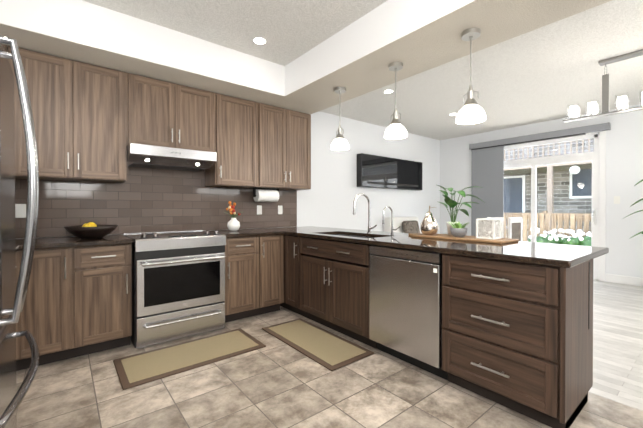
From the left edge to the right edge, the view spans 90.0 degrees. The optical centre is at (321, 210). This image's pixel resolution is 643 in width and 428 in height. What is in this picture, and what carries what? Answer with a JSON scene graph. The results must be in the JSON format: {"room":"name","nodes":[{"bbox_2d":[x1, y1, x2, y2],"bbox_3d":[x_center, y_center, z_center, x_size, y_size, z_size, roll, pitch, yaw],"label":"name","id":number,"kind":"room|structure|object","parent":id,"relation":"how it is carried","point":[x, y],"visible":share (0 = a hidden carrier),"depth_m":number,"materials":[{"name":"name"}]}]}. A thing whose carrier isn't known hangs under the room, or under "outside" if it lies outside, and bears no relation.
{"room":"kitchen","nodes":[
{"label":"kitchen","id":0,"kind":"room"},
{"bbox_2d":[0,0,284,104],"bbox_3d":[-1.711,-1.414,2.920,2.800,0.330,0.690,0,1,-39],"label":"ceiling bulkhead","id":1,"kind":"object","parent":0,"point":[85,32],"visible":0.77,"depth_m":2.67,"materials":[{"name":"white paint"}]},
{"bbox_2d":[23,190,298,238],"bbox_3d":[-1.847,-0.218,3.551,3.570,2.730,0.450,0,1,-39],"label":"wall","id":2,"kind":"structure","parent":0,"point":[255,228],"depth_m":4.48,"materials":[{"name":"white paint"}]},
{"bbox_2d":[3,44,22,178],"bbox_3d":[-2.649,-0.753,2.381,0.637,0.976,0.341,0,1,-39],"label":"upper cabinet","id":3,"kind":"object","parent":2,"relation":"attached to","point":[18,113],"depth_m":2.44,"materials":[{"name":"brown wood"}]},
{"bbox_2d":[23,49,138,182],"bbox_3d":[-2.155,-0.756,2.778,0.909,0.976,0.341,0,1,-39],"label":"upper cabinet","id":4,"kind":"object","parent":2,"relation":"attached to","point":[92,122],"depth_m":2.68,"materials":[{"name":"brown wood"}]},
{"bbox_2d":[15,167,296,238],"bbox_3d":[-1.679,-0.180,3.392,3.429,0.824,0.006,0,1,-39],"label":"tile backsplash","id":5,"kind":"structure","parent":2,"relation":"attached to","point":[140,200],"depth_m":3.32,"materials":[{"name":"brown tile"}]},
{"bbox_2d":[15,204,25,217],"bbox_3d":[-2.528,0.003,2.701,0.070,0.116,0.007,0,1,-39],"label":"electrical outlet","id":6,"kind":"object","parent":5,"relation":"attached to","point":[20,210],"visible":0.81,"depth_m":2.70,"materials":[{"name":"white plastic"}]},
{"bbox_2d":[257,205,261,214],"bbox_3d":[-0.792,-0.007,4.100,0.070,0.116,0.007,0,1,-39],"label":"electrical outlet","id":7,"kind":"object","parent":5,"relation":"attached to","point":[259,209],"visible":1,"depth_m":4.10,"materials":[{"name":"white plastic"}]},
{"bbox_2d":[278,206,282,213],"bbox_3d":[-0.550,-0.009,4.294,0.070,0.116,0.007,0,1,-39],"label":"electrical outlet","id":8,"kind":"object","parent":5,"relation":"attached to","point":[280,209],"visible":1,"depth_m":4.29,"materials":[{"name":"white plastic"}]},
{"bbox_2d":[139,75,218,155],"bbox_3d":[-1.538,-0.918,3.275,0.810,0.660,0.341,0,1,-39],"label":"upper cabinet","id":9,"kind":"object","parent":2,"relation":"attached to","point":[172,115],"depth_m":3.16,"materials":[{"name":"brown wood"}]},
{"bbox_2d":[127,143,216,171],"bbox_3d":[-1.508,-0.509,3.203,0.757,0.152,0.490,0,1,-39],"label":"range hood","id":10,"kind":"object","parent":9,"relation":"attached to","point":[148,156],"visible":1,"depth_m":3.04,"materials":[{"name":"silver metal"}]},
{"bbox_2d":[205,94,266,187],"bbox_3d":[-1.028,-0.763,3.687,0.634,0.976,0.341,0,1,-39],"label":"upper cabinet","id":11,"kind":"object","parent":2,"relation":"attached to","point":[241,162],"depth_m":3.59,"materials":[{"name":"brown wood"}]},
{"bbox_2d":[267,105,310,189],"bbox_3d":[-0.560,-0.765,4.064,0.837,0.976,0.341,0,1,-39],"label":"upper cabinet","id":12,"kind":"object","parent":2,"relation":"attached to","point":[288,131],"depth_m":3.97,"materials":[{"name":"brown wood"}]},
{"bbox_2d":[253,187,278,201],"bbox_3d":[-0.677,-0.191,3.948,0.330,0.168,0.148,0,1,-39],"label":"paper towel","id":13,"kind":"object","parent":12,"relation":"attached to","point":[259,195],"visible":1,"depth_m":3.88,"materials":[{"name":"white paper"}]},
{"bbox_2d":[16,306,642,427],"bbox_3d":[-0.078,1.212,1.390,3.600,0.100,6.050,0,1,-39],"label":"floor","id":14,"kind":"structure","parent":0,"point":[275,382],"depth_m":1.99,"materials":[{"name":"beige tile"}]},
{"bbox_2d":[0,35,39,427],"bbox_3d":[-1.335,0.276,0.900,0.817,1.780,0.915,0,1,-39],"label":"fridge","id":15,"kind":"object","parent":14,"relation":"on","point":[12,299],"visible":1,"depth_m":1.15,"materials":[{"name":"grey metal"}]},
{"bbox_2d":[16,250,23,370],"bbox_3d":[-2.184,0.720,1.824,0.663,0.880,0.627,0,1,-39],"label":"base cabinet","id":16,"kind":"object","parent":14,"relation":"on","point":[20,325],"depth_m":2.26,"materials":[{"name":"brown wood"}]},
{"bbox_2d":[15,239,22,251],"bbox_3d":[-2.221,0.261,1.875,0.660,0.035,1.682,0,1,-39],"label":"countertop","id":17,"kind":"structure","parent":16,"relation":"on","point":[19,245],"depth_m":2.24,"materials":[{"name":"stone"}]},
{"bbox_2d":[19,234,132,248],"bbox_3d":[-2.024,0.255,2.699,0.680,0.035,0.644,0,1,-39],"label":"countertop","id":18,"kind":"structure","parent":16,"relation":"on","point":[53,242],"depth_m":2.56,"materials":[{"name":"stone"}]},
{"bbox_2d":[64,222,117,238],"bbox_3d":[-1.968,0.168,2.756,0.384,0.138,0.384,0,1,-39],"label":"fruit bowl","id":19,"kind":"object","parent":18,"relation":"on","point":[90,230],"visible":1,"depth_m":2.66,"materials":[{"name":"black"}]},
{"bbox_2d":[24,246,87,368],"bbox_3d":[-2.170,0.714,2.562,0.418,0.880,0.689,0,1,-39],"label":"base cabinet","id":20,"kind":"object","parent":14,"relation":"on","point":[78,302],"depth_m":2.40,"materials":[{"name":"brown wood"}]},
{"bbox_2d":[88,243,131,353],"bbox_3d":[-1.955,0.713,2.781,0.461,0.880,0.617,0,1,-39],"label":"base cabinet","id":21,"kind":"object","parent":14,"relation":"on","point":[109,266],"depth_m":2.60,"materials":[{"name":"brown wood"}]},
{"bbox_2d":[123,230,225,348],"bbox_3d":[-1.414,0.669,3.109,0.765,0.961,0.767,0,1,-39],"label":"range","id":22,"kind":"object","parent":14,"relation":"on","point":[178,284],"visible":0.98,"depth_m":2.83,"materials":[{"name":"grey metal"}]},
{"bbox_2d":[113,328,265,389],"bbox_3d":[-1.030,1.145,2.587,1.040,0.014,0.510,0,1,-39],"label":"area rug","id":23,"kind":"object","parent":14,"relation":"on","point":[146,367],"visible":1,"depth_m":2.51,"materials":[{"name":"brown fabric"}]},
{"bbox_2d":[224,235,267,322],"bbox_3d":[-0.983,0.707,3.564,0.452,0.880,0.617,0,1,-39],"label":"base cabinet","id":24,"kind":"object","parent":14,"relation":"on","point":[246,258],"depth_m":3.35,"materials":[{"name":"brown wood"}]},
{"bbox_2d":[209,228,282,237],"bbox_3d":[-0.892,0.249,3.612,0.670,0.035,0.644,0,1,-39],"label":"countertop","id":25,"kind":"structure","parent":24,"relation":"on","point":[259,231],"depth_m":3.47,"materials":[{"name":"stone"}]},
{"bbox_2d":[225,201,241,230],"bbox_3d":[-0.979,0.061,3.634,0.204,0.338,0.159,0,1,-39],"label":"vase","id":26,"kind":"object","parent":25,"relation":"on","point":[233,223],"visible":1,"depth_m":3.59,"materials":[{"name":"white ceramic"}]},
{"bbox_2d":[268,234,283,312],"bbox_3d":[-0.762,0.706,3.743,0.387,0.880,0.617,0,1,-39],"label":"base cabinet","id":27,"kind":"object","parent":14,"relation":"on","point":[275,242],"depth_m":3.57,"materials":[{"name":"brown wood"}]},
{"bbox_2d":[280,234,287,308],"bbox_3d":[-0.386,0.704,3.997,0.537,0.880,0.694,0,1,-39],"label":"base cabinet","id":28,"kind":"object","parent":14,"relation":"on","point":[285,304],"depth_m":3.59,"materials":[{"name":"brown wood"}]},
{"bbox_2d":[288,234,343,315],"bbox_3d":[-0.098,0.707,3.640,0.537,0.880,0.357,0,1,-39],"label":"base cabinet","id":29,"kind":"object","parent":14,"relation":"on","point":[298,246],"depth_m":3.40,"materials":[{"name":"brown wood"}]},
{"bbox_2d":[262,318,373,370],"bbox_3d":[-0.076,1.143,2.849,0.455,0.014,1.040,0,1,-39],"label":"area rug","id":30,"kind":"object","parent":14,"relation":"on","point":[330,351],"visible":0.96,"depth_m":2.75,"materials":[{"name":"brown fabric"}]},
{"bbox_2d":[304,250,376,348],"bbox_3d":[0.281,0.809,3.170,0.537,0.681,0.985,0,1,-39],"label":"base cabinet","id":31,"kind":"object","parent":14,"relation":"on","point":[336,282],"depth_m":2.91,"materials":[{"name":"brown wood"}]},
{"bbox_2d":[369,245,447,379],"bbox_3d":[0.770,0.717,2.519,0.488,0.874,0.626,0,1,-39],"label":"dishwasher","id":32,"kind":"object","parent":14,"relation":"on","point":[405,305],"visible":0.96,"depth_m":2.32,"materials":[{"name":"grey metal"}]},
{"bbox_2d":[442,253,592,427],"bbox_3d":[1.209,0.718,2.028,0.554,0.880,0.677,0,1,-39],"label":"base cabinet","id":33,"kind":"object","parent":14,"relation":"on","point":[517,337],"depth_m":1.79,"materials":[{"name":"brown wood"}]},
{"bbox_2d":[263,226,608,267],"bbox_3d":[0.522,0.344,3.086,0.870,0.219,3.237,0,1,-39],"label":"countertop","id":34,"kind":"structure","parent":33,"relation":"on","point":[560,255],"depth_m":2.17,"materials":[{"name":"stone"}]},
{"bbox_2d":[312,234,373,254],"bbox_3d":[0.296,0.362,3.182,0.392,0.184,0.792,0,1,-39],"label":"sink","id":35,"kind":"object","parent":34,"relation":"in","point":[350,235],"depth_m":3.31,"materials":[{"name":"silver metal"}]},
{"bbox_2d":[353,193,376,232],"bbox_3d":[0.445,0.027,3.275,0.260,0.412,0.129,0,1,-39],"label":"faucet","id":36,"kind":"object","parent":34,"relation":"on","point":[369,211],"visible":1,"depth_m":3.35,"materials":[{"name":"silver metal"}]},
{"bbox_2d":[382,206,400,234],"bbox_3d":[0.669,0.096,3.066,0.156,0.278,0.118,0,1,-39],"label":"filter faucet","id":37,"kind":"object","parent":34,"relation":"on","point":[392,229],"visible":1,"depth_m":3.12,"materials":[{"name":"silver metal"}]},
{"bbox_2d":[408,233,518,243],"bbox_3d":[1.134,0.227,2.739,0.310,0.019,0.880,0,1,-39],"label":"cutting board","id":38,"kind":"object","parent":34,"relation":"on","point":[471,238],"visible":0.9,"depth_m":2.55,"materials":[{"name":"brown wood"}]},
{"bbox_2d":[420,206,438,234],"bbox_3d":[0.960,0.087,2.867,0.160,0.260,0.160,0,1,-39],"label":"pear ornament","id":39,"kind":"object","parent":38,"relation":"on","point":[429,225],"visible":1,"depth_m":2.82,"materials":[{"name":"silver metal"}]},
{"bbox_2d":[448,221,468,236],"bbox_3d":[1.135,0.154,2.675,0.180,0.129,0.189,0,1,-39],"label":"bowl","id":40,"kind":"object","parent":38,"relation":"on","point":[458,229],"visible":1,"depth_m":2.62,"materials":[{"name":"white ceramic"}]},
{"bbox_2d":[437,185,484,234],"bbox_3d":[1.206,-0.006,2.848,0.353,0.447,0.425,0,1,-39],"label":"potted plant","id":41,"kind":"object","parent":38,"relation":"on","point":[451,203],"visible":0.79,"depth_m":2.82,"materials":[{"name":"green plant"}]},
{"bbox_2d":[476,217,501,239],"bbox_3d":[1.314,0.136,2.527,0.137,0.167,0.137,0,1,-39],"label":"box","id":42,"kind":"object","parent":38,"relation":"on","point":[487,228],"visible":1,"depth_m":2.49,"materials":[{"name":"white plastic"}]},
{"bbox_2d":[83,0,642,139],"bbox_3d":[1.576,-1.627,2.703,7.850,0.100,6.050,0,1,-39],"label":"ceiling","id":43,"kind":"structure","parent":0,"point":[550,72],"depth_m":3.32,"materials":[{"name":"white paint"}]},
{"bbox_2d":[252,37,266,44],"bbox_3d":[-0.576,-1.577,2.992,0.132,0.003,0.132,0,1,-39],"label":"recessed light","id":44,"kind":"object","parent":43,"relation":"in","point":[259,40],"visible":1,"depth_m":2.98,"materials":[{"name":"white"}]},
{"bbox_2d":[269,0,611,113],"bbox_3d":[0.490,-1.414,2.921,0.630,0.330,3.450,0,1,-39],"label":"bulkhead","id":45,"kind":"object","parent":43,"relation":"attached to","point":[356,58],"visible":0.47,"depth_m":2.49,"materials":[{"name":"white paint"}]},
{"bbox_2d":[331,87,348,149],"bbox_3d":[0.190,-0.943,3.305,0.192,0.616,0.192,0,1,-39],"label":"pendant light","id":46,"kind":"object","parent":45,"relation":"hanging from","point":[339,142],"visible":1,"depth_m":3.27,"materials":[{"name":"white glass"}]},
{"bbox_2d":[384,62,406,138],"bbox_3d":[0.635,-0.939,2.752,0.192,0.616,0.192,0,1,-39],"label":"pendant light","id":47,"kind":"object","parent":45,"relation":"hanging from","point":[395,129],"visible":1,"depth_m":2.72,"materials":[{"name":"white glass"}]},
{"bbox_2d":[456,27,485,123],"bbox_3d":[1.043,-0.935,2.246,0.192,0.616,0.192,0,1,-39],"label":"pendant light","id":48,"kind":"object","parent":45,"relation":"hanging from","point":[471,111],"visible":1,"depth_m":2.23,"materials":[{"name":"white glass"}]},
{"bbox_2d":[563,49,642,122],"bbox_3d":[3.303,-1.293,3.025,0.100,0.571,1.680,0,1,-39],"label":"dining chandelier","id":49,"kind":"object","parent":43,"relation":"hanging from","point":[592,110],"visible":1,"depth_m":3.39,"materials":[{"name":"silver metal"}]},
{"bbox_2d":[299,111,439,233],"bbox_3d":[1.100,-0.237,6.150,4.280,2.730,0.100,0,1,-39],"label":"wall","id":50,"kind":"structure","parent":0,"point":[329,196],"depth_m":5.69,"materials":[{"name":"white paint"}]},
{"bbox_2d":[357,153,421,189],"bbox_3d":[1.366,-0.712,6.214,1.820,0.580,0.127,0,1,-39],"label":"television","id":51,"kind":"object","parent":50,"relation":"attached to","point":[374,171],"visible":1,"depth_m":6.05,"materials":[{"name":"black"}]},
{"bbox_2d":[440,104,642,281],"bbox_3d":[4.594,-0.230,5.145,0.100,2.730,5.850,0,1,-39],"label":"wall","id":52,"kind":"structure","parent":0,"point":[624,169],"depth_m":5.06,"materials":[{"name":"white paint"}]},
{"bbox_2d":[469,122,610,149],"bbox_3d":[3.824,-1.320,5.897,0.105,0.130,2.210,0,1,-39],"label":"blind valance","id":53,"kind":"object","parent":52,"relation":"attached to","point":[571,132],"visible":1,"depth_m":5.69,"materials":[{"name":"grey"}]},
{"bbox_2d":[471,146,503,235],"bbox_3d":[3.345,-0.080,6.502,0.027,2.352,0.640,0,1,-39],"label":"blind panel","id":54,"kind":"object","parent":53,"relation":"hanging from","point":[487,170],"visible":0.5,"depth_m":6.49,"materials":[{"name":"grey fabric"}]},
{"bbox_2d":[504,131,605,281],"bbox_3d":[3.919,-0.110,5.937,0.157,2.480,2.030,0,1,-39],"label":"door frame","id":55,"kind":"structure","parent":52,"relation":"attached to","point":[597,157],"depth_m":5.35,"materials":[{"name":"white"}]},
{"bbox_2d":[614,196,619,203],"bbox_3d":[4.618,-0.164,5.027,0.010,0.120,0.075,0,1,-39],"label":"switch plate","id":56,"kind":"object","parent":52,"relation":"attached to","point":[616,199],"visible":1,"depth_m":5.02,"materials":[{"name":"white plastic"}]},
{"bbox_2d":[606,274,642,286],"bbox_3d":[5.460,1.079,3.988,0.015,0.130,2.945,0,1,-39],"label":"baseboard","id":57,"kind":"structure","parent":52,"relation":"attached to","point":[627,280],"depth_m":4.95,"materials":[{"name":"white wood"}]},
{"bbox_2d":[588,280,642,410],"bbox_3d":[2.978,1.195,3.853,4.250,0.100,6.050,0,1,-39],"label":"floor","id":58,"kind":"structure","parent":0,"point":[618,342],"depth_m":2.79,"materials":[{"name":"beige wood"}]},
{"bbox_2d":[383,217,419,232],"bbox_3d":[1.759,0.629,6.055,0.880,1.000,0.835,0,1,-39],"label":"armchair","id":59,"kind":"object","parent":58,"relation":"on","point":[409,224],"visible":0.08,"depth_m":6.04,"materials":[{"name":"white"}]},
{"bbox_2d":[490,217,503,237],"bbox_3d":[2.773,0.623,5.450,0.370,1.020,0.420,0,0,-31],"label":"chair","id":60,"kind":"object","parent":58,"relation":"on","point":[502,218],"visible":0.12,"depth_m":5.34,"materials":[{"name":"white"}]},
{"bbox_2d":[508,217,521,240],"bbox_3d":[3.146,0.623,5.545,0.370,1.020,0.420,0,0,-31],"label":"chair","id":61,"kind":"object","parent":58,"relation":"on","point":[514,227],"visible":0.27,"depth_m":5.35,"materials":[{"name":"white"}]},
{"bbox_2d":[624,179,642,238],"bbox_3d":[4.505,0.290,4.107,0.695,1.705,1.028,0,1,-39],"label":"potted plant","id":62,"kind":"object","parent":58,"relation":"on","point":[637,211],"visible":1,"depth_m":4.44,"materials":[{"name":"green plant"}]},
{"label":"outside","id":63,"kind":"structure","parent":0,"visible":0},
{"bbox_3d":[4.929,1.199,7.448,3.300,0.120,12.000,0,1,-39],"label":"deck","id":64,"kind":"object","parent":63,"visible":0},
{"bbox_2d":[504,211,591,241],"bbox_3d":[5.894,0.572,8.477,0.140,1.120,9.690,0,1,-39],"label":"railing","id":65,"kind":"object","parent":64,"relation":"on","point":[554,219],"depth_m":8.31,"materials":[{"name":"beige wood"}]},
{"bbox_2d":[528,228,590,245],"bbox_3d":[5.992,0.788,7.545,0.605,0.700,2.022,0,1,-39],"label":"flowers","id":66,"kind":"object","parent":64,"relation":"on","point":[583,240],"depth_m":7.68,"materials":[{"name":"white plant"}]},
{"bbox_3d":[7.813,1.657,9.132,3.300,0.100,21.000,0,1,-39],"label":"ground","id":67,"kind":"structure","parent":63,"visible":0},
{"bbox_2d":[504,138,593,241],"bbox_3d":[8.276,-2.896,9.473,3.110,10.000,21.000,0,1,-39],"label":"building","id":68,"kind":"structure","parent":67,"relation":"on","point":[565,190],"depth_m":11.02,"materials":[{"name":"grey"}]}
]}

